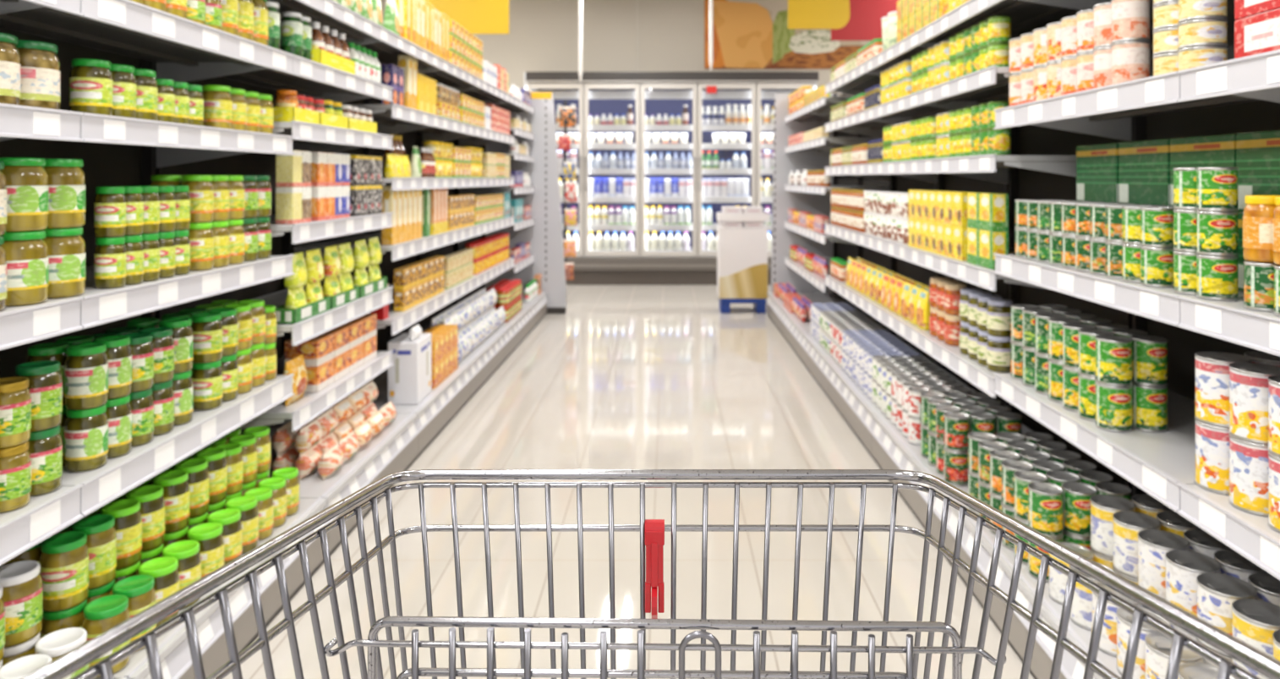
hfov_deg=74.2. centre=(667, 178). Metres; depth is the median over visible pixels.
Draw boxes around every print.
[705,45,864,69]
[719,263,767,298]
[772,10,794,64]
[776,45,860,68]
[788,29,840,54]
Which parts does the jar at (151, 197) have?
lid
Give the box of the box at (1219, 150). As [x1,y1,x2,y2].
[1170,133,1236,206]
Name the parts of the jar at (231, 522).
lid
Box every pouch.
[284,251,307,288]
[284,285,306,308]
[304,248,323,283]
[305,280,323,304]
[322,245,341,277]
[322,275,340,295]
[338,242,354,273]
[338,272,354,292]
[352,239,369,268]
[352,268,368,285]
[366,236,381,264]
[366,263,381,283]
[383,153,397,178]
[394,154,404,177]
[401,155,410,177]
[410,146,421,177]
[845,257,852,285]
[849,258,857,288]
[853,260,862,291]
[858,262,867,294]
[864,265,872,297]
[869,267,878,300]
[870,262,876,268]
[875,269,883,304]
[876,265,882,271]
[880,272,890,307]
[881,267,887,275]
[886,274,897,311]
[887,269,894,276]
[893,278,903,316]
[894,272,901,278]
[900,275,908,284]
[900,281,911,320]
[908,278,915,288]
[908,284,919,325]
[915,281,923,289]
[915,288,930,330]
[923,284,929,296]
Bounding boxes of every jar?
[0,32,20,105]
[0,157,49,231]
[0,161,6,235]
[0,235,6,311]
[0,377,31,448]
[0,440,31,513]
[0,541,42,566]
[0,560,42,647]
[0,585,5,661]
[0,653,52,678]
[1,229,49,306]
[2,632,40,666]
[15,39,60,109]
[15,360,62,432]
[26,342,69,405]
[28,424,62,496]
[35,627,89,678]
[38,530,88,611]
[40,598,87,638]
[43,158,85,228]
[43,226,85,298]
[51,523,73,536]
[55,335,94,345]
[59,405,66,466]
[64,342,108,410]
[64,404,108,471]
[69,58,113,115]
[71,514,116,589]
[82,507,100,518]
[82,594,130,678]
[87,333,118,338]
[87,578,114,603]
[92,335,131,399]
[93,186,125,237]
[93,236,126,289]
[99,498,142,569]
[104,327,139,335]
[104,393,131,458]
[108,492,126,503]
[109,64,136,118]
[112,574,156,649]
[114,560,140,583]
[116,185,143,235]
[121,333,153,392]
[124,235,143,284]
[125,484,164,552]
[126,317,159,329]
[129,387,153,446]
[130,0,142,4]
[133,68,158,120]
[133,476,153,488]
[138,327,174,383]
[138,556,180,626]
[140,543,163,564]
[141,233,160,281]
[142,0,166,11]
[142,185,160,234]
[149,175,181,185]
[151,378,174,436]
[153,470,190,533]
[155,78,175,122]
[157,231,175,278]
[158,185,175,231]
[158,317,193,373]
[161,312,191,319]
[161,464,175,472]
[162,540,201,609]
[163,525,188,548]
[166,0,187,18]
[171,369,193,426]
[173,82,189,124]
[173,229,190,275]
[174,185,190,230]
[174,458,209,518]
[179,307,207,322]
[180,175,213,223]
[181,453,194,460]
[186,0,205,25]
[187,84,203,125]
[187,522,224,577]
[188,222,213,271]
[188,511,207,530]
[190,360,223,410]
[191,312,222,363]
[193,447,227,504]
[195,303,223,311]
[198,443,211,450]
[202,85,232,129]
[205,0,222,30]
[207,307,238,356]
[207,498,225,515]
[207,508,242,564]
[209,435,226,447]
[210,299,237,306]
[211,175,229,221]
[211,220,229,268]
[215,443,243,495]
[220,0,238,36]
[220,353,238,401]
[223,303,252,350]
[224,426,240,443]
[224,489,241,505]
[225,495,258,554]
[227,175,245,219]
[227,218,244,264]
[228,434,257,484]
[230,88,246,131]
[235,347,252,393]
[237,299,265,344]
[238,0,253,41]
[240,479,257,496]
[242,175,258,218]
[242,218,258,261]
[243,426,270,474]
[244,486,273,540]
[245,91,260,132]
[250,342,265,387]
[252,0,268,45]
[256,175,271,217]
[256,216,271,258]
[256,469,270,487]
[258,93,273,133]
[258,476,286,527]
[263,305,276,344]
[263,342,276,380]
[265,0,279,49]
[272,467,299,516]
[275,89,298,107]
[280,11,302,57]
[296,94,306,109]
[300,16,311,60]
[305,97,314,110]
[313,98,324,112]
[323,99,333,114]
[333,102,342,115]
[341,104,352,118]
[351,106,359,119]
[358,108,366,120]
[365,109,372,121]
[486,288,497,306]
[488,286,499,303]
[497,288,509,306]
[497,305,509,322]
[500,286,511,303]
[503,284,514,301]
[505,284,515,300]
[507,282,518,298]
[508,303,511,320]
[509,280,519,296]
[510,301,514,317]
[511,279,521,295]
[513,300,515,316]
[514,298,518,314]
[517,296,519,311]
[519,295,521,310]
[789,245,798,258]
[791,246,800,259]
[792,246,802,260]
[793,247,798,262]
[804,252,814,268]
[805,253,816,269]
[806,170,809,185]
[808,170,810,185]
[808,255,818,270]
[809,170,812,185]
[809,256,820,272]
[811,169,814,185]
[813,169,815,185]
[815,169,817,185]
[816,169,819,185]
[818,169,820,185]
[820,169,831,186]
[830,67,833,82]
[830,106,832,121]
[830,149,832,166]
[830,188,833,206]
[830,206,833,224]
[830,257,840,276]
[831,148,835,165]
[832,65,835,80]
[832,104,835,120]
[832,188,836,206]
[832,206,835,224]
[832,258,842,277]
[834,103,837,120]
[834,148,837,165]
[834,259,844,278]
[835,64,837,79]
[835,188,837,207]
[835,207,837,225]
[836,62,840,78]
[836,103,840,119]
[836,147,839,165]
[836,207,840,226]
[836,261,847,279]
[838,262,847,281]
[839,60,842,76]
[839,102,842,118]
[839,147,842,165]
[839,189,842,207]
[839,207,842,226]
[841,101,847,117]
[841,147,844,165]
[842,59,845,75]
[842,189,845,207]
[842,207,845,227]
[843,147,847,164]
[844,57,847,73]
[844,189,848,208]
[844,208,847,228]
[846,98,849,116]
[846,146,849,164]
[847,55,850,71]
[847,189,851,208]
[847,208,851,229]
[848,98,852,115]
[848,146,853,164]
[849,54,853,71]
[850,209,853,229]
[851,96,854,114]
[851,145,855,164]
[852,52,858,69]
[853,95,858,113]
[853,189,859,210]
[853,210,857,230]
[854,144,858,164]
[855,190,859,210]
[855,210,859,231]
[857,49,860,65]
[857,93,860,112]
[857,144,861,164]
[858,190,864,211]
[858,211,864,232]
[859,47,863,65]
[859,92,864,111]
[860,143,868,164]
[863,45,866,62]
[864,88,868,109]
[865,43,869,60]
[867,87,871,109]
[867,140,871,163]
[869,41,873,59]
[870,86,875,108]
[870,140,875,163]
[872,38,883,57]
[874,84,880,106]
[874,139,878,163]
[877,138,883,162]
[929,277,951,307]
[929,306,937,336]
[936,279,958,311]
[936,309,945,340]
[944,282,967,315]
[944,313,961,346]
[959,288,983,322]
[959,321,969,355]
[968,291,992,327]
[968,325,978,360]
[977,295,1002,331]
[977,329,988,366]
[986,298,1012,337]
[986,334,1011,372]
[1242,195,1279,262]
[1272,196,1279,265]
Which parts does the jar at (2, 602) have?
lid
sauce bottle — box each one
[311,21,324,49]
[321,25,333,54]
[329,29,341,56]
[338,32,350,60]
[347,42,359,76]
[355,44,365,77]
[361,47,370,79]
[366,49,375,81]
[371,51,380,82]
[383,134,397,178]
[393,135,401,154]
[397,136,405,155]
[419,147,428,177]
[425,147,432,177]
[428,147,435,177]
[523,284,530,302]
[528,282,533,300]
[529,281,534,299]
[530,280,536,298]
[531,279,536,296]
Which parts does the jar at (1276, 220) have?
lid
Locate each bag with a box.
[272,421,300,454]
[272,443,300,471]
[283,354,307,406]
[294,418,322,454]
[294,443,322,480]
[300,417,317,429]
[316,406,332,417]
[317,407,339,438]
[317,431,338,454]
[317,442,344,480]
[332,397,346,407]
[333,397,352,426]
[333,420,352,442]
[338,0,350,9]
[339,430,360,462]
[347,388,366,415]
[347,410,365,431]
[350,0,361,15]
[353,419,372,448]
[360,380,378,406]
[361,0,372,21]
[361,401,377,421]
[367,410,385,437]
[371,0,382,26]
[379,400,396,426]
[382,0,399,35]
[408,324,421,340]
[428,316,440,328]
[437,312,444,324]
[441,316,451,324]
[442,310,448,317]
[447,307,453,315]
[448,312,456,324]
[451,305,458,312]
[453,310,460,330]
[455,302,461,309]
[457,339,463,362]
[458,307,465,331]
[458,328,464,338]
[459,300,465,307]
[459,335,467,360]
[462,305,469,328]
[462,326,468,334]
[464,297,470,304]
[464,332,471,357]
[465,302,473,325]
[466,323,472,331]
[468,329,475,353]
[470,300,476,322]
[470,320,475,328]
[472,326,480,350]
[474,297,481,319]
[474,317,479,325]
[475,322,483,346]
[477,295,484,317]
[477,315,482,322]
[480,320,486,342]
[481,293,487,314]
[481,312,486,320]
[483,317,490,339]
[484,291,491,311]
[484,310,489,317]
[486,315,493,335]
[487,289,493,310]
[487,307,492,315]
[490,312,497,333]
[491,287,497,307]
[493,310,500,330]
[497,307,503,328]
[500,306,505,325]
[557,134,570,150]
[558,105,576,126]
[563,161,576,179]
[563,239,575,257]
[564,181,577,202]
[564,208,577,225]
[564,262,574,279]
[776,281,781,297]
[778,283,782,298]
[780,284,785,300]
[782,286,789,300]
[790,286,797,294]
[791,295,796,312]
[793,296,798,315]
[795,246,800,262]
[795,299,801,320]
[797,246,802,264]
[798,301,807,322]
[799,247,804,265]
[802,249,808,263]
[803,296,807,305]
[804,299,809,320]
[807,301,811,320]
[811,254,817,273]
[814,256,820,275]
[816,257,823,278]
[820,258,829,278]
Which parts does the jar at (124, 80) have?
lid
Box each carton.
[275,149,301,186]
[275,186,301,224]
[284,333,333,366]
[301,150,311,186]
[301,186,311,223]
[304,358,333,392]
[311,152,327,185]
[311,185,327,220]
[322,326,349,357]
[326,185,334,219]
[327,153,335,185]
[333,350,349,382]
[334,153,342,185]
[334,185,342,218]
[339,319,363,349]
[341,185,350,218]
[342,153,350,185]
[349,342,363,372]
[350,154,362,185]
[350,185,362,216]
[355,313,377,341]
[361,185,369,215]
[362,155,369,185]
[363,335,377,363]
[368,155,376,185]
[368,185,376,214]
[370,283,388,320]
[375,185,382,213]
[376,156,382,185]
[381,64,398,103]
[381,185,397,245]
[388,185,402,243]
[388,333,431,404]
[393,267,410,289]
[393,287,410,311]
[396,0,411,42]
[398,54,412,108]
[398,66,404,105]
[401,264,416,287]
[402,190,407,242]
[407,190,412,240]
[409,262,422,284]
[410,284,416,307]
[411,0,415,43]
[412,57,417,109]
[412,189,417,240]
[414,261,428,282]
[415,0,421,47]
[415,282,422,304]
[417,72,424,111]
[417,189,422,238]
[420,258,434,279]
[421,0,425,49]
[422,141,439,159]
[422,189,430,236]
[422,279,428,301]
[422,330,437,334]
[423,0,429,51]
[424,76,431,113]
[426,257,439,277]
[426,327,441,331]
[427,278,434,298]
[429,3,433,54]
[430,188,437,235]
[431,78,437,114]
[431,333,443,360]
[431,337,439,364]
[431,361,439,388]
[432,255,444,274]
[432,324,446,328]
[433,8,437,55]
[433,275,439,295]
[433,330,448,356]
[435,159,439,177]
[437,10,442,58]
[437,83,443,102]
[437,101,445,117]
[437,142,443,159]
[437,159,443,177]
[437,188,440,234]
[438,327,453,352]
[438,357,444,383]
[439,11,445,60]
[439,273,444,293]
[440,188,444,233]
[442,85,448,103]
[442,142,448,160]
[443,160,448,177]
[443,188,448,232]
[443,271,452,289]
[443,324,458,349]
[443,353,448,379]
[444,256,452,273]
[445,15,448,61]
[445,103,450,118]
[445,254,456,271]
[446,87,451,104]
[447,143,453,160]
[447,160,453,177]
[448,18,455,37]
[448,34,455,53]
[448,50,455,65]
[448,195,458,213]
[448,196,454,213]
[448,213,454,230]
[448,350,454,375]
[449,252,461,269]
[450,88,455,105]
[450,104,455,120]
[451,146,459,162]
[451,162,459,177]
[452,269,457,286]
[453,346,458,371]
[454,21,459,40]
[454,90,459,107]
[454,212,458,229]
[454,251,465,267]
[455,38,459,55]
[455,54,459,67]
[455,106,459,120]
[456,268,461,284]
[458,93,465,109]
[458,162,463,177]
[458,195,462,212]
[458,211,462,229]
[459,25,464,43]
[459,40,464,58]
[459,56,464,70]
[459,109,466,123]
[459,147,463,163]
[459,194,466,211]
[459,250,469,265]
[460,266,465,282]
[461,147,473,162]
[462,211,466,227]
[462,248,473,263]
[463,147,466,163]
[463,163,466,177]
[464,28,468,45]
[464,43,468,60]
[464,59,468,71]
[464,264,469,279]
[465,95,470,111]
[465,210,470,226]
[466,110,470,124]
[466,147,470,163]
[466,163,470,177]
[466,194,470,210]
[467,32,471,48]
[468,46,471,62]
[468,61,471,73]
[469,262,473,278]
[470,97,474,112]
[470,111,474,125]
[470,162,473,177]
[470,194,474,209]
[470,209,474,225]
[471,34,475,50]
[471,49,475,65]
[471,63,475,76]
[471,147,476,163]
[471,163,476,177]
[473,98,477,114]
[474,113,477,125]
[474,195,482,209]
[474,196,479,210]
[474,209,479,224]
[475,37,479,53]
[475,51,479,67]
[475,65,479,77]
[475,147,479,163]
[475,163,479,177]
[477,100,481,114]
[477,114,481,126]
[478,148,482,163]
[478,163,482,177]
[479,39,482,55]
[479,54,482,69]
[479,67,482,79]
[479,209,482,224]
[481,101,484,116]
[481,115,484,127]
[481,152,491,165]
[481,164,490,177]
[482,60,487,82]
[482,195,486,208]
[482,208,486,223]
[483,194,492,207]
[484,105,486,128]
[485,103,494,118]
[486,106,488,129]
[486,195,489,208]
[486,207,489,222]
[487,61,489,83]
[488,107,491,130]
[488,207,492,221]
[489,62,492,84]
[490,153,493,165]
[490,165,493,177]
[491,118,494,131]
[492,64,493,85]
[492,64,501,79]
[492,194,495,207]
[492,207,495,220]
[493,65,495,86]
[493,153,497,165]
[493,165,496,177]
[493,193,501,206]
[494,105,497,120]
[494,119,497,131]
[495,66,497,87]
[495,153,499,165]
[495,194,497,207]
[495,207,497,219]
[496,165,499,177]
[497,77,501,89]
[497,106,500,120]
[497,120,500,132]
[497,206,501,218]
[498,192,506,218]
[499,107,503,121]
[499,153,502,165]
[499,165,502,177]
[500,120,503,132]
[500,193,503,206]
[501,67,506,82]
[501,69,503,82]
[501,81,503,91]
[501,206,503,218]
[502,108,505,122]
[502,153,504,165]
[502,165,504,177]
[503,81,506,92]
[503,121,505,133]
[504,154,507,166]
[504,166,507,177]
[505,109,508,123]
[506,72,508,85]
[506,84,508,93]
[506,192,508,217]
[507,123,509,135]
[507,155,509,166]
[507,166,509,177]
[508,110,509,124]
[508,192,509,216]
[509,118,517,127]
[509,169,517,187]
[509,199,517,222]
[509,248,517,263]
[512,198,519,221]
[512,247,519,262]
[514,243,522,260]
[514,246,520,261]
[517,119,519,128]
[517,170,519,186]
[518,242,524,259]
[519,88,525,102]
[519,143,521,153]
[519,170,521,186]
[519,198,521,221]
[521,120,525,130]
[521,144,524,153]
[521,170,523,186]
[521,198,523,220]
[523,205,526,219]
[525,204,530,218]
[525,205,528,218]
[525,242,530,256]
[525,243,526,257]
[526,90,528,103]
[526,243,528,257]
[528,123,530,132]
[529,92,530,105]
[534,274,540,294]
[536,273,541,293]
[557,150,563,168]
[569,150,576,168]
[588,178,594,196]
[594,177,601,196]
[601,177,608,196]
[608,178,615,196]
[616,177,623,196]
[623,178,629,196]
[630,178,634,196]
[645,178,649,196]
[650,177,656,196]
[657,177,663,196]
[664,178,670,196]
[671,177,678,196]
[678,178,684,196]
[685,178,692,196]
[702,178,705,196]
[705,178,712,196]
[713,178,720,196]
[720,178,727,196]
[727,178,734,196]
[734,178,741,196]
[742,178,749,196]
[763,150,771,168]
[773,283,779,295]
[775,284,779,297]
[783,293,791,306]
[785,295,793,308]
[787,207,793,221]
[787,296,793,310]
[788,298,793,312]
[790,208,798,223]
[793,211,798,223]
[796,132,798,143]
[798,211,800,225]
[799,87,802,99]
[800,131,804,142]
[800,211,808,226]
[801,85,812,98]
[802,212,804,226]
[804,93,807,106]
[804,131,807,142]
[804,212,811,227]
[806,214,814,228]
[807,92,809,104]
[807,130,809,141]
[808,215,814,229]
[810,216,813,229]
[811,90,814,102]
[811,129,814,139]
[814,88,816,101]
[814,128,816,139]
[814,214,815,230]
[815,214,821,231]
[816,87,819,99]
[816,127,819,138]
[817,215,825,232]
[819,85,830,98]
[819,125,828,137]
[820,216,828,233]
[836,188,847,207]
[850,189,862,209]
[867,190,880,213]
[880,191,897,214]
[895,191,908,217]
[897,0,903,24]
[897,21,902,43]
[902,0,909,20]
[902,16,909,38]
[908,189,921,218]
[908,218,914,247]
[909,0,916,16]
[909,12,916,35]
[914,190,922,219]
[914,218,922,249]
[916,0,924,11]
[916,7,923,31]
[921,190,940,220]
[921,219,929,251]
[923,0,931,6]
[923,2,930,27]
[929,191,936,222]
[929,221,936,253]
[930,0,947,22]
[936,191,945,223]
[936,222,945,255]
[944,191,959,224]
[944,224,953,257]
[952,191,975,226]
[952,224,968,260]
[967,192,980,229]
[967,227,981,265]
[979,192,1008,231]
[979,229,1008,269]
[1234,0,1279,20]
[1234,8,1279,58]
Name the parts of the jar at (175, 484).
lid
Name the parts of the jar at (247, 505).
lid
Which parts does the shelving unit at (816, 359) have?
price rail, price rail, price rail, price rail, price rail, price rail, shelf, shelf, shelf, shelf, shelf, shelf, panel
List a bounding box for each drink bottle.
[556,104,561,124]
[558,178,563,196]
[563,150,569,168]
[566,231,571,239]
[572,231,579,250]
[573,179,578,196]
[588,114,593,124]
[588,152,594,168]
[588,206,593,224]
[588,231,595,250]
[594,114,600,124]
[594,206,601,224]
[595,152,601,168]
[596,231,602,250]
[601,114,607,124]
[601,206,607,224]
[602,152,608,168]
[603,231,610,250]
[607,114,612,124]
[608,206,614,224]
[609,152,616,168]
[611,231,618,250]
[613,114,619,124]
[615,206,621,224]
[617,152,623,168]
[619,231,626,250]
[620,114,626,124]
[622,206,628,224]
[623,152,630,168]
[627,104,633,124]
[627,231,634,250]
[629,206,634,224]
[630,152,634,168]
[645,114,649,124]
[645,152,650,168]
[645,206,649,224]
[645,231,650,250]
[649,114,655,124]
[650,152,657,168]
[650,206,656,224]
[650,231,657,250]
[656,114,661,124]
[656,206,662,224]
[658,152,664,168]
[658,231,666,250]
[662,114,668,124]
[663,206,669,224]
[665,152,672,168]
[667,231,673,250]
[669,114,675,124]
[670,206,676,224]
[672,152,678,168]
[674,231,681,250]
[675,114,681,124]
[677,206,683,224]
[679,152,685,168]
[682,104,688,124]
[682,231,689,250]
[683,206,690,224]
[686,152,692,168]
[702,106,705,124]
[702,151,705,168]
[702,206,705,224]
[702,231,706,250]
[705,106,711,124]
[705,151,711,168]
[705,206,712,224]
[706,231,714,250]
[712,106,717,124]
[712,151,718,168]
[715,235,716,250]
[718,106,724,124]
[719,158,725,168]
[725,104,731,124]
[726,158,732,168]
[732,104,738,124]
[732,152,738,168]
[738,104,745,124]
[739,152,746,168]
[746,104,751,124]
[760,106,763,124]
[760,150,763,168]
[760,178,763,196]
[764,104,770,124]
[764,178,771,196]
[764,206,771,224]
[767,231,771,250]
[771,106,774,124]
[771,150,773,168]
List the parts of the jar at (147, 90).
lid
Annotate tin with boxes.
[810,302,822,319]
[810,319,812,335]
[812,304,825,322]
[812,321,815,338]
[815,306,827,323]
[815,323,817,340]
[817,308,830,326]
[817,326,820,343]
[820,310,832,328]
[820,328,822,345]
[821,312,835,331]
[822,330,825,348]
[823,302,835,306]
[824,314,837,333]
[825,304,837,308]
[825,333,827,351]
[827,306,840,309]
[827,317,841,336]
[827,335,830,354]
[830,308,842,312]
[830,319,843,339]
[830,338,832,356]
[832,310,846,315]
[832,322,847,342]
[832,341,836,360]
[836,302,847,306]
[836,312,848,317]
[836,324,850,344]
[836,344,838,363]
[838,304,850,308]
[838,314,852,317]
[838,327,853,348]
[838,346,842,366]
[841,306,853,311]
[841,317,854,322]
[842,329,857,350]
[842,350,845,370]
[843,308,856,311]
[844,319,858,324]
[845,332,860,354]
[845,353,848,374]
[846,310,859,315]
[847,322,861,325]
[848,335,864,357]
[848,356,852,377]
[849,312,862,316]
[850,324,864,330]
[852,314,865,319]
[852,338,868,361]
[852,360,855,381]
[853,327,868,333]
[855,317,869,322]
[855,341,871,365]
[855,363,859,385]
[857,329,872,333]
[858,319,872,324]
[859,344,875,368]
[859,367,864,389]
[860,332,875,339]
[862,322,875,327]
[863,348,880,372]
[863,371,867,394]
[864,335,880,342]
[865,324,880,329]
[867,351,885,377]
[867,375,871,399]
[868,338,884,345]
[869,327,883,331]
[871,355,889,381]
[871,379,876,404]
[872,329,887,335]
[872,341,888,349]
[876,332,891,339]
[876,344,892,352]
[876,359,894,385]
[876,384,880,409]
[880,335,896,339]
[880,348,897,355]
[880,363,899,390]
[880,388,886,414]
[884,338,900,345]
[885,351,902,360]
[886,367,904,394]
[886,393,891,419]
[888,341,905,349]
[890,355,908,364]
[891,371,910,400]
[891,399,897,425]
[893,344,909,350]
[894,359,913,368]
[896,377,916,405]
[896,403,902,431]
[897,348,914,355]
[899,363,918,372]
[902,351,919,360]
[902,381,922,411]
[902,409,908,437]
[905,367,924,377]
[908,355,925,361]
[908,386,929,418]
[908,415,920,445]
[910,371,929,378]
[913,359,931,368]
[916,377,936,387]
[918,363,937,372]
[922,381,943,389]
[924,367,943,377]
[929,386,950,395]
[930,371,950,378]
[936,377,957,384]
[943,381,963,388]
[950,386,971,395]
[1049,541,1093,604]
[1069,563,1115,630]
[1090,494,1135,557]
[1090,547,1113,569]
[1092,582,1141,656]
[1112,510,1160,578]
[1112,566,1137,584]
[1116,605,1170,678]
[1131,494,1174,518]
[1137,529,1189,599]
[1144,631,1203,678]
[1156,510,1203,537]
[1165,549,1220,616]
[1170,623,1197,641]
[1177,661,1236,678]
[1183,529,1233,558]
[1196,572,1256,656]
[1196,638,1232,667]
[1214,549,1268,582]
[1231,598,1279,678]
[1247,572,1279,606]
[1272,629,1279,661]
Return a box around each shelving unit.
[0,0,127,678]
[0,0,330,678]
[155,0,420,555]
[291,32,472,458]
[371,63,506,399]
[422,83,530,361]
[459,97,547,333]
[485,92,566,313]
[765,92,857,333]
[771,93,837,292]
[780,96,890,360]
[799,66,936,399]
[827,37,1008,458]
[869,0,1132,559]
[945,0,1279,678]
[1177,49,1279,579]
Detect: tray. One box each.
[273,106,319,124]
[275,296,330,323]
[311,49,355,74]
[319,111,348,128]
[322,286,359,309]
[348,117,377,132]
[353,276,387,298]
[716,212,768,228]
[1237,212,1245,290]
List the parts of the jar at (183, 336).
lid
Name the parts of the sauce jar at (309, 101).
lid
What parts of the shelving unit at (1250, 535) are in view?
price rail, price rail, price rail, shelf, shelf, shelf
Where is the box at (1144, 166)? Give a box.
[1118,138,1170,205]
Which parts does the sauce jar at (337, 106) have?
lid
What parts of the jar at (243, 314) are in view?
lid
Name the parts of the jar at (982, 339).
lid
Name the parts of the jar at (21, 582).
lid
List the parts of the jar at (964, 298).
lid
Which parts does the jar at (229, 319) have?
lid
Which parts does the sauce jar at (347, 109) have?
lid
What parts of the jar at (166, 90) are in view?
lid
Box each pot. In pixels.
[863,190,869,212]
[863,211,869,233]
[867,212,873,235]
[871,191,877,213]
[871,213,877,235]
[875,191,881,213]
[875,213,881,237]
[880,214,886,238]
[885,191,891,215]
[885,215,891,240]
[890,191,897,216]
[890,216,897,240]
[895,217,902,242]
[900,192,908,218]
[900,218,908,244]
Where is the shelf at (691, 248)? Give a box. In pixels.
[650,246,692,250]
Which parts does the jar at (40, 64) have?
lid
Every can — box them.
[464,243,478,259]
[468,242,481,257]
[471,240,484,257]
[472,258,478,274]
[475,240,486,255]
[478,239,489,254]
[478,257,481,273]
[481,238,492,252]
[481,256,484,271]
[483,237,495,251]
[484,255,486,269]
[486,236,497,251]
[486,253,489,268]
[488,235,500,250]
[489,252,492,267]
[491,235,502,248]
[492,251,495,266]
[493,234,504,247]
[495,250,497,264]
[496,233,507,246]
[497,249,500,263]
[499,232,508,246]
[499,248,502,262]
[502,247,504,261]
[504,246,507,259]
[507,246,508,258]
[880,71,884,89]
[880,88,884,103]
[882,126,887,145]
[882,145,887,162]
[884,69,888,87]
[884,87,888,103]
[886,125,891,144]
[886,144,891,161]
[888,66,892,86]
[888,85,892,101]
[891,125,896,143]
[891,143,896,161]
[892,64,897,84]
[892,83,897,100]
[895,123,900,143]
[896,142,900,161]
[897,62,902,82]
[897,82,902,98]
[900,122,905,142]
[900,142,905,160]
[902,60,911,80]
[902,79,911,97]
[904,121,910,142]
[904,142,910,160]
[909,120,915,141]
[909,141,915,159]
[911,54,916,76]
[911,76,916,93]
[914,119,920,140]
[914,140,920,159]
[916,52,922,74]
[916,73,922,92]
[920,117,926,139]
[920,139,926,159]
[920,392,944,427]
[920,425,928,459]
[922,49,928,71]
[922,71,928,89]
[925,116,935,138]
[925,138,935,158]
[927,46,934,69]
[927,69,934,87]
[928,398,951,435]
[928,432,935,466]
[934,43,940,67]
[934,66,940,85]
[935,114,942,136]
[935,136,942,158]
[935,404,961,443]
[935,439,944,475]
[940,40,949,65]
[940,63,949,83]
[942,112,949,136]
[942,136,949,158]
[943,411,969,452]
[943,447,968,486]
[944,392,968,401]
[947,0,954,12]
[948,110,956,135]
[948,134,956,157]
[949,35,956,60]
[949,60,956,80]
[951,398,976,412]
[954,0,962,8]
[956,32,963,58]
[956,56,963,77]
[956,109,963,134]
[956,133,963,156]
[960,404,985,415]
[962,28,971,54]
[962,54,971,75]
[962,107,971,132]
[962,132,971,156]
[968,392,991,401]
[968,432,996,475]
[968,470,979,512]
[969,411,995,435]
[970,24,979,51]
[970,50,979,72]
[970,131,979,155]
[971,105,979,131]
[976,398,1001,408]
[978,440,1007,486]
[978,481,990,520]
[979,20,987,48]
[979,47,987,70]
[979,103,987,130]
[979,130,987,154]
[985,404,1011,415]
[987,16,1011,44]
[987,43,1009,67]
[987,101,1011,129]
[987,128,1011,155]
[989,449,1020,497]
[989,491,1001,535]
[995,411,1022,434]
[995,432,1024,444]
[1001,459,1033,508]
[1001,503,1014,550]
[1006,440,1037,454]
[1008,38,1020,75]
[1008,73,1020,106]
[1010,304,1039,344]
[1010,340,1022,380]
[1014,470,1047,522]
[1014,516,1028,564]
[1015,199,1039,229]
[1015,228,1026,257]
[1019,449,1050,464]
[1020,32,1033,71]
[1020,69,1033,103]
[1022,308,1051,350]
[1022,346,1034,387]
[1023,432,1053,444]
[1025,200,1051,230]
[1025,229,1037,260]
[1028,481,1063,537]
[1028,534,1063,581]
[1032,459,1065,475]
[1033,27,1046,67]
[1033,65,1046,101]
[1034,312,1066,355]
[1034,352,1048,394]
[1036,201,1063,232]
[1036,231,1049,262]
[1036,440,1066,454]
[1038,304,1067,310]
[1046,21,1061,63]
[1046,61,1061,98]
[1046,470,1080,487]
[1048,201,1062,234]
[1048,233,1061,265]
[1048,317,1080,362]
[1048,359,1062,403]
[1049,449,1081,464]
[1050,308,1081,315]
[1051,200,1077,201]
[1061,16,1077,59]
[1061,56,1077,95]
[1061,202,1080,235]
[1061,235,1075,268]
[1061,481,1097,537]
[1062,322,1096,369]
[1062,366,1078,411]
[1062,530,1090,549]
[1063,459,1096,475]
[1064,312,1095,319]
[1074,202,1095,237]
[1074,236,1090,272]
[1076,9,1094,54]
[1076,51,1094,92]
[1077,328,1114,377]
[1077,372,1095,421]
[1078,317,1111,325]
[1078,470,1113,487]
[1089,203,1121,240]
[1089,239,1104,275]
[1090,202,1108,203]
[1093,1,1111,49]
[1093,46,1111,88]
[1094,322,1128,331]
[1094,334,1132,386]
[1094,381,1132,432]
[1094,481,1131,500]
[1104,202,1124,204]
[1104,205,1137,242]
[1104,240,1121,278]
[1110,0,1150,43]
[1110,40,1150,84]
[1111,328,1147,337]
[1121,203,1151,205]
[1121,206,1155,245]
[1121,243,1140,283]
[1129,334,1167,386]
[1132,382,1167,432]
[1137,205,1170,206]
[1139,207,1175,247]
[1139,246,1174,287]
[1153,0,1178,5]
[1153,1,1178,31]
[1153,27,1178,55]
[1153,52,1178,76]
[1173,167,1196,209]
[1173,209,1196,252]
[1173,251,1196,295]
[1177,0,1227,23]
[1177,18,1227,49]
[1177,45,1227,70]
[1194,351,1252,427]
[1194,418,1229,494]
[1196,167,1238,211]
[1196,210,1238,256]
[1196,253,1238,300]
[1229,362,1279,444]
[1229,434,1269,516]
[1243,260,1275,311]
[1244,351,1279,366]
[1268,375,1279,457]
[1268,451,1279,532]
[1273,264,1279,316]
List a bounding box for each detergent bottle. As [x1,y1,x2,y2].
[508,84,516,98]
[508,138,516,153]
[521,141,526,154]
[523,172,525,186]
[794,169,798,185]
[796,169,801,185]
[800,169,804,185]
[803,169,809,185]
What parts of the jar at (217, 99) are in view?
lid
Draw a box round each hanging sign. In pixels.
[395,0,508,33]
[787,0,849,29]
[831,0,899,40]
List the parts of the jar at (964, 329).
lid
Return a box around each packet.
[722,206,742,213]
[722,221,742,227]
[741,206,762,213]
[742,221,762,227]

